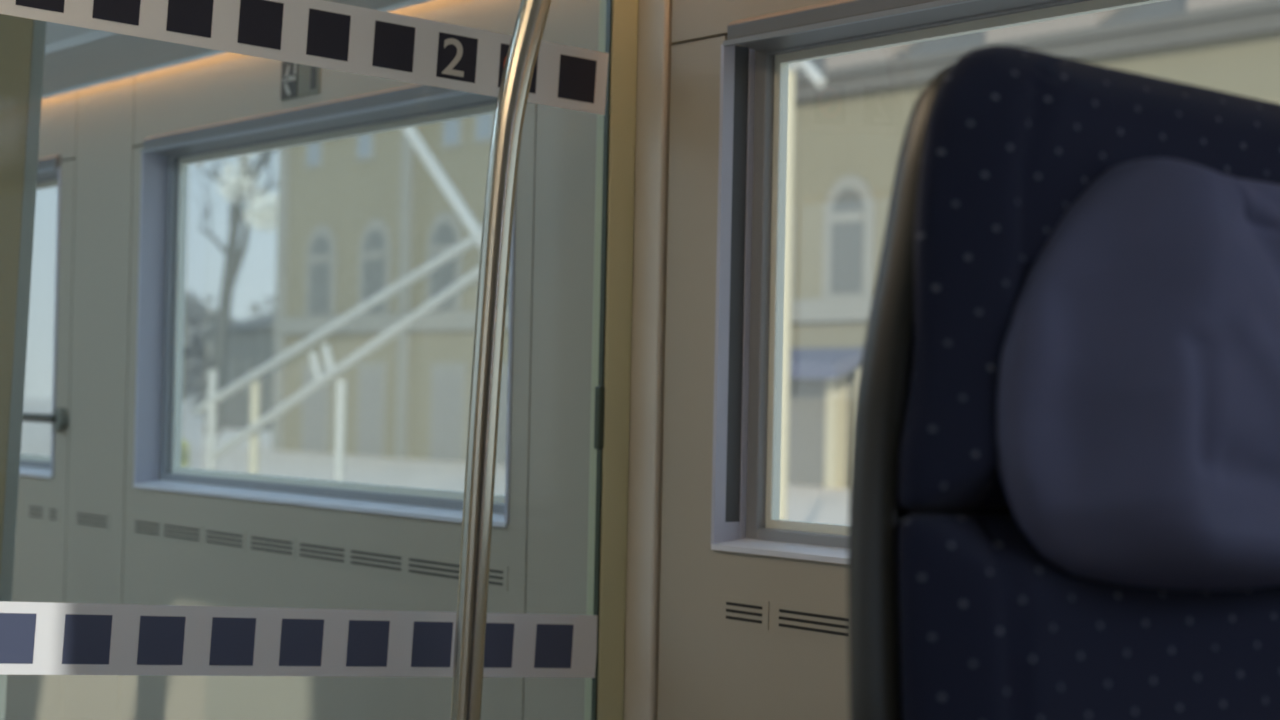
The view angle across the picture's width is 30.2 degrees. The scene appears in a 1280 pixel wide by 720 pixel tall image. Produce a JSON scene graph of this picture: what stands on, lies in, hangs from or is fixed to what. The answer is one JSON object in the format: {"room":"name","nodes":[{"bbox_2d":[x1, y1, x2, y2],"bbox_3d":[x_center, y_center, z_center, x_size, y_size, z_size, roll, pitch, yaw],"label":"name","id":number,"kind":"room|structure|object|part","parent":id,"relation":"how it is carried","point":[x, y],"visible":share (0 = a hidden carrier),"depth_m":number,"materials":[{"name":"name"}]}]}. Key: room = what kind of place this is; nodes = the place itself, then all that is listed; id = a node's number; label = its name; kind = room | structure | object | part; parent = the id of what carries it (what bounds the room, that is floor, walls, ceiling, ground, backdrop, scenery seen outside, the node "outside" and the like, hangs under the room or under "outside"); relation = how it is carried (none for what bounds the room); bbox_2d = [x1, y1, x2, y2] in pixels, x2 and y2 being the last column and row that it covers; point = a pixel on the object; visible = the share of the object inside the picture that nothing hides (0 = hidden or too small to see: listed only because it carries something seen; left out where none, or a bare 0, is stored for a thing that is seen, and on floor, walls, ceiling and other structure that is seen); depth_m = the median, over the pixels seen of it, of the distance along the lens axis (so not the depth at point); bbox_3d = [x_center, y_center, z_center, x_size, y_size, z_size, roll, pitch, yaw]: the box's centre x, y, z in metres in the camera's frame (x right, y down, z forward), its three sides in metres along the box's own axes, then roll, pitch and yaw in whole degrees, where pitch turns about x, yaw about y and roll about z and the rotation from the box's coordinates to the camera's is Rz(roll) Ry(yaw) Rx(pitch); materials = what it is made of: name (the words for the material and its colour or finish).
{"room":"train carriage","nodes":[
{"label":"train carriage","id":0,"kind":"room"},
{"bbox_2d":[42,0,432,98],"bbox_3d":[-0.994,-0.975,2.726,2.875,0.624,8.800,2,-1,-35],"label":"ceiling","id":1,"kind":"structure","parent":0,"point":[75,58],"depth_m":5.12,"materials":[{"name":"white paint"}]},
{"bbox_2d":[5,0,849,719],"bbox_3d":[0.137,-0.030,3.508,0.077,2.320,8.802,2,-1,-35],"label":"wall","id":2,"kind":"structure","parent":0,"point":[741,636],"depth_m":4.07,"materials":[{"name":"grey plastic"}]},
{"bbox_2d":[27,502,44,521],"bbox_3d":[-1.455,0.366,5.723,0.003,0.041,0.115,2,-1,-35],"label":"air vent","id":3,"kind":"object","parent":2,"relation":"in","point":[35,510],"depth_m":5.72,"materials":[{"name":"plastic"}]},
{"bbox_3d":[-1.852,0.323,6.347,0.055,1.585,1.866,2,-1,-35],"label":"wall panel","id":4,"kind":"part","parent":2,"relation":"part of","materials":[{"name":"plastic"}]},
{"bbox_2d":[19,154,66,477],"bbox_3d":[-1.727,-0.100,6.199,0.102,0.778,1.302,2,-1,-35],"label":"window","id":5,"kind":"structure","parent":2,"relation":"in","point":[49,167],"depth_m":5.70,"materials":[{"name":"grey"}]},
{"bbox_3d":[-1.743,0.275,6.187,0.062,0.016,1.294,2,-1,-35],"label":"sill","id":6,"kind":"part","parent":5,"relation":"part of","materials":[{"name":"white"}]},
{"bbox_2d":[22,407,68,429],"bbox_3d":[-1.440,0.139,5.682,0.034,0.054,0.300,2,-1,-35],"label":"handle","id":7,"kind":"object","parent":2,"relation":"attached to","point":[59,419],"visible":0.78,"depth_m":5.58,"materials":[{"name":"grey metal"}]},
{"bbox_3d":[-1.450,0.139,5.690,0.026,0.021,0.275,2,-1,-35],"label":"lever","id":8,"kind":"part","parent":7,"relation":"part of","materials":[{"name":"grey metal"}]},
{"bbox_2d":[47,505,59,523],"bbox_3d":[-1.391,0.366,5.630,0.003,0.041,0.078,2,-1,-35],"label":"air vent","id":9,"kind":"object","parent":2,"relation":"in","point":[53,511],"depth_m":5.63,"materials":[{"name":"plastic"}]},
{"bbox_3d":[-1.833,-0.579,6.362,0.055,0.211,1.866,2,-1,-35],"label":"wall panel","id":10,"kind":"part","parent":2,"relation":"part of","materials":[{"name":"plastic"}]},
{"bbox_2d":[75,509,109,530],"bbox_3d":[-1.253,0.365,5.431,0.003,0.041,0.205,2,-1,-35],"label":"air vent","id":11,"kind":"object","parent":2,"relation":"in","point":[85,519],"depth_m":5.43,"materials":[{"name":"plastic"}]},
{"bbox_3d":[-1.220,0.213,5.439,0.055,1.800,0.339,2,-1,-35],"label":"wall panel","id":12,"kind":"part","parent":2,"relation":"part of","materials":[{"name":"plastic"}]},
{"bbox_2d":[133,516,161,538],"bbox_3d":[-1.072,0.365,5.170,0.003,0.041,0.159,2,-1,-35],"label":"air vent","id":13,"kind":"object","parent":2,"relation":"in","point":[144,527],"depth_m":5.17,"materials":[{"name":"plastic"}]},
{"bbox_2d":[162,520,202,544],"bbox_3d":[-0.968,0.365,5.020,0.003,0.041,0.208,2,-1,-35],"label":"air vent","id":14,"kind":"object","parent":2,"relation":"in","point":[174,532],"depth_m":5.02,"materials":[{"name":"plastic"}]},
{"bbox_2d":[203,526,245,551],"bbox_3d":[-0.848,0.364,4.847,0.003,0.041,0.200,2,-1,-35],"label":"air vent","id":15,"kind":"object","parent":2,"relation":"in","point":[215,538],"depth_m":4.84,"materials":[{"name":"plastic"}]},
{"bbox_2d":[248,532,295,558],"bbox_3d":[-0.724,0.364,4.667,0.003,0.041,0.210,2,-1,-35],"label":"air vent","id":16,"kind":"object","parent":2,"relation":"in","point":[261,545],"depth_m":4.66,"materials":[{"name":"laminate"}]},
{"bbox_2d":[281,61,320,100],"bbox_3d":[-0.659,-0.550,4.613,0.006,0.078,0.162,2,-1,-35],"label":"plate","id":17,"kind":"object","parent":2,"relation":"attached to","point":[297,80],"visible":0.85,"depth_m":4.62,"materials":[{"name":"grey"}]},
{"bbox_2d":[297,538,347,566],"bbox_3d":[-0.601,0.364,4.489,0.003,0.041,0.209,2,-1,-35],"label":"air vent","id":18,"kind":"object","parent":2,"relation":"in","point":[311,552],"depth_m":4.49,"materials":[{"name":"laminate"}]},
{"bbox_2d":[133,84,515,526],"bbox_3d":[-0.628,-0.103,4.613,0.102,0.778,1.572,2,-1,-35],"label":"window","id":19,"kind":"structure","parent":2,"relation":"in","point":[166,158],"depth_m":4.96,"materials":[{"name":"grey"}]},
{"bbox_3d":[-0.644,0.272,4.601,0.062,0.016,1.564,2,-1,-35],"label":"sill","id":20,"kind":"part","parent":19,"relation":"part of","materials":[{"name":"white"}]},
{"bbox_3d":[-0.625,-0.583,4.617,0.055,0.211,1.683,2,-1,-35],"label":"wall panel","id":21,"kind":"part","parent":2,"relation":"part of","materials":[{"name":"plastic"}]},
{"bbox_3d":[-0.644,0.319,4.603,0.055,1.585,1.683,2,-1,-35],"label":"wall panel","id":22,"kind":"part","parent":2,"relation":"part of","materials":[{"name":"plastic"}]},
{"bbox_2d":[347,545,405,575],"bbox_3d":[-0.479,0.363,4.314,0.003,0.041,0.218,2,-1,-35],"label":"air vent","id":23,"kind":"object","parent":2,"relation":"in","point":[362,560],"depth_m":4.31,"materials":[{"name":"laminate"}]},
{"bbox_2d":[405,553,507,590],"bbox_3d":[-0.318,0.363,4.081,0.003,0.041,0.347,2,-1,-35],"label":"air vent","id":24,"kind":"object","parent":2,"relation":"in","point":[423,571],"depth_m":4.12,"materials":[{"name":"laminate"}]},
{"bbox_3d":[-0.054,0.210,3.755,0.055,1.800,0.374,2,-1,-35],"label":"wall panel","id":25,"kind":"part","parent":2,"relation":"part of","materials":[{"name":"plastic"}]},
{"bbox_2d":[624,0,669,719],"bbox_3d":[-0.005,0.219,3.628,0.012,1.780,0.110,2,-1,-35],"label":"trim","id":26,"kind":"structure","parent":2,"relation":"attached to","point":[653,15],"depth_m":3.61,"materials":[{"name":"beige"}]},
{"bbox_2d":[720,595,768,629],"bbox_3d":[0.150,0.362,3.405,0.003,0.041,0.113,2,-1,-35],"label":"air vent","id":27,"kind":"object","parent":2,"relation":"in","point":[737,612],"depth_m":3.40,"materials":[{"name":"laminate"}]},
{"bbox_3d":[0.675,-0.586,2.740,0.055,0.211,2.119,2,-1,-35],"label":"wall panel","id":28,"kind":"part","parent":2,"relation":"part of","materials":[{"name":"plastic"}]},
{"bbox_3d":[0.656,0.316,2.725,0.055,1.585,2.119,2,-1,-35],"label":"wall panel","id":29,"kind":"part","parent":2,"relation":"part of","materials":[{"name":"plastic"}]},
{"bbox_2d":[773,602,848,641],"bbox_3d":[0.240,0.361,3.275,0.003,0.041,0.181,2,-1,-35],"label":"air vent","id":30,"kind":"object","parent":2,"relation":"in","point":[792,621],"depth_m":3.28,"materials":[{"name":"laminate"}]},
{"bbox_2d":[711,0,1167,563],"bbox_3d":[0.585,-0.106,2.861,0.102,0.778,1.553,2,-1,-35],"label":"window","id":31,"kind":"structure","parent":2,"relation":"in","point":[753,113],"depth_m":3.48,"materials":[{"name":"grey"}]},
{"bbox_3d":[0.569,0.268,2.849,0.062,0.016,1.545,2,-1,-35],"label":"sill","id":32,"kind":"part","parent":31,"relation":"part of","materials":[{"name":"white"}]},
{"bbox_3d":[-1.046,1.112,2.687,2.856,0.080,8.800,2,-1,-35],"label":"floor","id":33,"kind":"structure","parent":0,"visible":0},
{"bbox_2d":[0,14,45,719],"bbox_3d":[-1.132,0.099,4.134,0.180,1.990,0.035,2,-1,-35],"label":"post","id":34,"kind":"object","parent":33,"relation":"on","point":[22,40],"visible":1,"depth_m":4.14,"materials":[{"name":"beige metal"}]},
{"bbox_3d":[-1.142,0.098,4.128,0.156,1.990,0.035,2,-1,-35],"label":"post","id":35,"kind":"part","parent":34,"relation":"part of","materials":[{"name":"beige metal"}]},
{"bbox_2d":[0,0,638,719],"bbox_3d":[-0.581,0.101,3.268,1.351,1.980,0.041,2,-1,-35],"label":"glass wall","id":36,"kind":"structure","parent":33,"relation":"on","point":[37,638],"depth_m":3.42,"materials":[{"name":"grey"}]},
{"bbox_3d":[-0.048,0.208,3.637,0.050,1.800,0.040,2,-1,-35],"label":"post","id":37,"kind":"part","parent":36,"relation":"part of","materials":[{"name":"beige metal"}]},
{"bbox_2d":[450,0,551,719],"bbox_3d":[-0.188,0.198,3.380,0.265,1.814,0.090,2,-1,-35],"label":"pole","id":38,"kind":"object","parent":33,"relation":"on","point":[477,517],"visible":1,"depth_m":3.34,"materials":[{"name":"silver metal"}]},
{"bbox_2d":[848,45,1279,719],"bbox_3d":[0.491,0.439,1.407,0.594,1.289,0.664,2,-1,-35],"label":"seat","id":39,"kind":"object","parent":33,"relation":"on","point":[1064,498],"visible":1,"depth_m":1.48,"materials":[{"name":"blue fabric"}]},
{"bbox_2d":[898,513,1279,719],"bbox_3d":[0.402,0.360,1.540,0.568,0.520,0.154,2,-1,-35],"label":"cushion","id":40,"kind":"object","parent":39,"relation":"on","point":[1002,616],"depth_m":1.45,"materials":[{"name":"blue fabric"}]},
{"bbox_2d":[899,45,1279,510],"bbox_3d":[0.362,-0.053,1.618,0.531,0.303,0.117,2,-1,-35],"label":"cushion","id":41,"kind":"object","parent":39,"relation":"on","point":[1032,183],"depth_m":1.50,"materials":[{"name":"blue fabric"}]},
{"bbox_2d":[997,158,1279,590],"bbox_3d":[0.400,0.011,1.554,0.413,0.280,0.117,2,-1,-35],"label":"headrest pillow","id":42,"kind":"object","parent":39,"relation":"on","point":[1138,299],"depth_m":1.48,"materials":[{"name":"fabric"}]},
{"label":"outside","id":43,"kind":"structure","parent":0,"visible":0},
{"bbox_2d":[21,399,849,524],"bbox_3d":[9.018,3.939,131.533,159.400,0.300,320.000,2,-1,-35],"label":"ground","id":44,"kind":"structure","parent":43,"point":[816,504],"depth_m":46.45,"materials":[{"name":"concrete"}]},
{"bbox_2d":[181,439,190,467],"bbox_3d":[-5.759,1.328,28.765,0.639,0.952,0.591,1,-1,-13],"label":"shrub","id":45,"kind":"object","parent":44,"relation":"on","point":[184,444],"visible":0.06,"depth_m":28.80,"materials":[{"name":"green plant"}]},
{"bbox_2d":[182,162,203,400],"bbox_3d":[-5.604,-0.426,29.323,0.236,4.482,0.648,2,-1,-35],"label":"lamp post","id":46,"kind":"object","parent":44,"relation":"on","point":[201,163],"visible":0.05,"depth_m":29.14,"materials":[{"name":"beige metal"}]},
{"bbox_2d":[182,290,217,411],"bbox_3d":[-21.950,-0.230,112.314,3.904,6.129,6.226,2,-1,-35],"label":"tree","id":47,"kind":"object","parent":44,"relation":"on","point":[196,352],"visible":0.28,"depth_m":111.10,"materials":[{"name":"grey plant"}]},
{"bbox_2d":[185,303,239,415],"bbox_3d":[-23.071,0.068,131.915,4.822,6.419,7.407,2,-1,-35],"label":"tree","id":48,"kind":"object","parent":44,"relation":"on","point":[200,398],"visible":0.06,"depth_m":131.71,"materials":[{"name":"grey plant"}]},
{"bbox_2d":[189,150,277,434],"bbox_3d":[-12.969,-4.033,75.325,2.868,12.981,7.201,2,-1,-35],"label":"bare tree","id":49,"kind":"object","parent":44,"relation":"on","point":[245,181],"visible":0.6,"depth_m":74.84,"materials":[{"name":"grey plant"}]},
{"bbox_2d":[202,314,274,430],"bbox_3d":[-12.690,0.412,90.475,6.800,4.505,4.600,2,-1,-35],"label":"house","id":50,"kind":"structure","parent":44,"relation":"on","point":[251,342],"depth_m":87.99,"materials":[{"name":"grey paint"}]},
{"bbox_2d":[243,296,274,319],"bbox_3d":[-22.614,-0.351,150.237,5.496,7.576,8.851,2,-1,-35],"label":"tree","id":51,"kind":"object","parent":44,"relation":"on","point":[256,307],"visible":0.02,"depth_m":151.52,"materials":[{"name":"grey plant"}]},
{"bbox_2d":[191,127,481,480],"bbox_3d":[-3.337,-0.991,26.158,0.217,5.605,7.172,2,-1,-35],"label":"stair railing","id":52,"kind":"object","parent":44,"relation":"on","point":[426,156],"visible":0.52,"depth_m":25.86,"materials":[{"name":"white metal"}]},
{"bbox_3d":[-5.166,0.967,28.626,0.110,1.695,0.110,2,-1,-35],"label":"post","id":53,"kind":"part","parent":52,"relation":"part of","materials":[{"name":"white metal"}]},
{"bbox_3d":[-4.531,0.968,27.885,0.110,1.695,0.110,2,-1,-35],"label":"post","id":54,"kind":"part","parent":52,"relation":"part of","materials":[{"name":"beige metal"}]},
{"bbox_3d":[-3.439,-0.332,26.193,0.100,2.022,6.997,2,-1,-35],"label":"rail","id":55,"kind":"part","parent":52,"relation":"part of","materials":[{"name":"white metal"}]},
{"bbox_3d":[-3.277,1.012,25.896,0.110,1.595,0.110,2,-1,-35],"label":"post","id":56,"kind":"part","parent":52,"relation":"part of","materials":[{"name":"white metal"}]},
{"bbox_3d":[-3.274,0.091,25.935,0.100,2.188,6.391,2,-1,-35],"label":"rail","id":57,"kind":"part","parent":52,"relation":"part of","materials":[{"name":"white metal"}]},
{"bbox_2d":[272,0,1279,488],"bbox_3d":[6.576,-3.643,44.040,10.400,11.905,42.900,2,-1,-35],"label":"station building","id":58,"kind":"structure","parent":44,"relation":"on","point":[358,215],"depth_m":49.82,"materials":[{"name":"yellow painted plaster"},{"name":"glass"}]},
{"bbox_3d":[-7.875,-5.107,57.328,0.015,0.750,0.600,2,-1,-35],"label":"pane","id":59,"kind":"part","parent":58,"relation":"part of","materials":[{"name":"grey"}]},
{"bbox_3d":[-7.790,1.242,56.889,0.030,1.955,1.100,2,-1,-35],"label":"door","id":60,"kind":"part","parent":58,"relation":"part of","materials":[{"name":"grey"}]},
{"bbox_3d":[-7.665,-2.044,56.860,0.020,1.920,1.040,2,-1,-35],"label":"pane","id":61,"kind":"part","parent":58,"relation":"part of","materials":[{"name":"grey glass"}]},
{"bbox_3d":[-6.395,-5.111,55.191,0.015,0.750,0.600,2,-1,-35],"label":"pane","id":62,"kind":"part","parent":58,"relation":"part of","materials":[{"name":"grey glass"}]},
{"bbox_3d":[-6.196,1.238,54.587,0.030,1.955,1.000,2,-1,-35],"label":"door","id":63,"kind":"part","parent":58,"relation":"part of","materials":[{"name":"grey"}]},
{"bbox_3d":[-6.128,-2.048,54.641,0.020,1.920,1.040,2,-1,-35],"label":"pane","id":64,"kind":"part","parent":58,"relation":"part of","materials":[{"name":"grey glass"}]},
{"bbox_3d":[-4.306,-2.053,52.010,0.020,1.920,1.040,2,-1,-35],"label":"pane","id":65,"kind":"part","parent":58,"relation":"part of","materials":[{"name":"grey glass"}]},
{"bbox_3d":[-4.204,1.233,51.710,0.030,1.955,1.200,2,-1,-35],"label":"door","id":66,"kind":"part","parent":58,"relation":"part of","materials":[{"name":"grey"}]},
{"bbox_3d":[-4.117,-5.117,51.903,0.015,0.750,0.600,2,-1,-35],"label":"pane","id":67,"kind":"part","parent":58,"relation":"part of","materials":[{"name":"grey glass"}]},
{"bbox_3d":[-3.320,-5.119,50.752,0.015,0.750,0.600,2,-1,-35],"label":"pane","id":68,"kind":"part","parent":58,"relation":"part of","materials":[{"name":"grey"}]},
{"bbox_3d":[-2.894,1.230,49.819,0.030,1.955,1.000,2,-1,-35],"label":"door","id":69,"kind":"part","parent":58,"relation":"part of","materials":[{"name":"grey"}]},
{"bbox_3d":[-2.996,-2.056,50.119,0.020,1.920,1.040,2,-1,-35],"label":"pane","id":70,"kind":"part","parent":58,"relation":"part of","materials":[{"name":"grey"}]},
{"bbox_3d":[3.066,-0.863,41.300,0.140,0.400,42.400,2,-1,-35],"label":"cornice","id":71,"kind":"part","parent":58,"relation":"part of","materials":[{"name":"grey stone"}]},
{"bbox_3d":[3.027,1.214,41.269,0.030,1.955,1.500,2,-1,-35],"label":"door","id":72,"kind":"part","parent":58,"relation":"part of","materials":[{"name":"grey"}]},
{"bbox_3d":[3.550,-2.039,40.664,0.020,1.790,0.840,2,-1,-35],"label":"pane","id":73,"kind":"part","parent":58,"relation":"part of","materials":[{"name":"grey glass"}]},
{"bbox_2d":[780,61,826,519],"bbox_3d":[1.286,-0.341,19.370,0.213,4.277,0.557,2,-1,-35],"label":"lamp post","id":74,"kind":"object","parent":44,"relation":"on","point":[816,77],"visible":0.38,"depth_m":19.47,"materials":[{"name":"beige metal"}]},
{"bbox_3d":[1.186,-0.305,19.513,0.114,4.205,0.111,2,-1,-35],"label":"post","id":75,"kind":"part","parent":74,"relation":"part of","materials":[{"name":"beige metal"}]}
]}

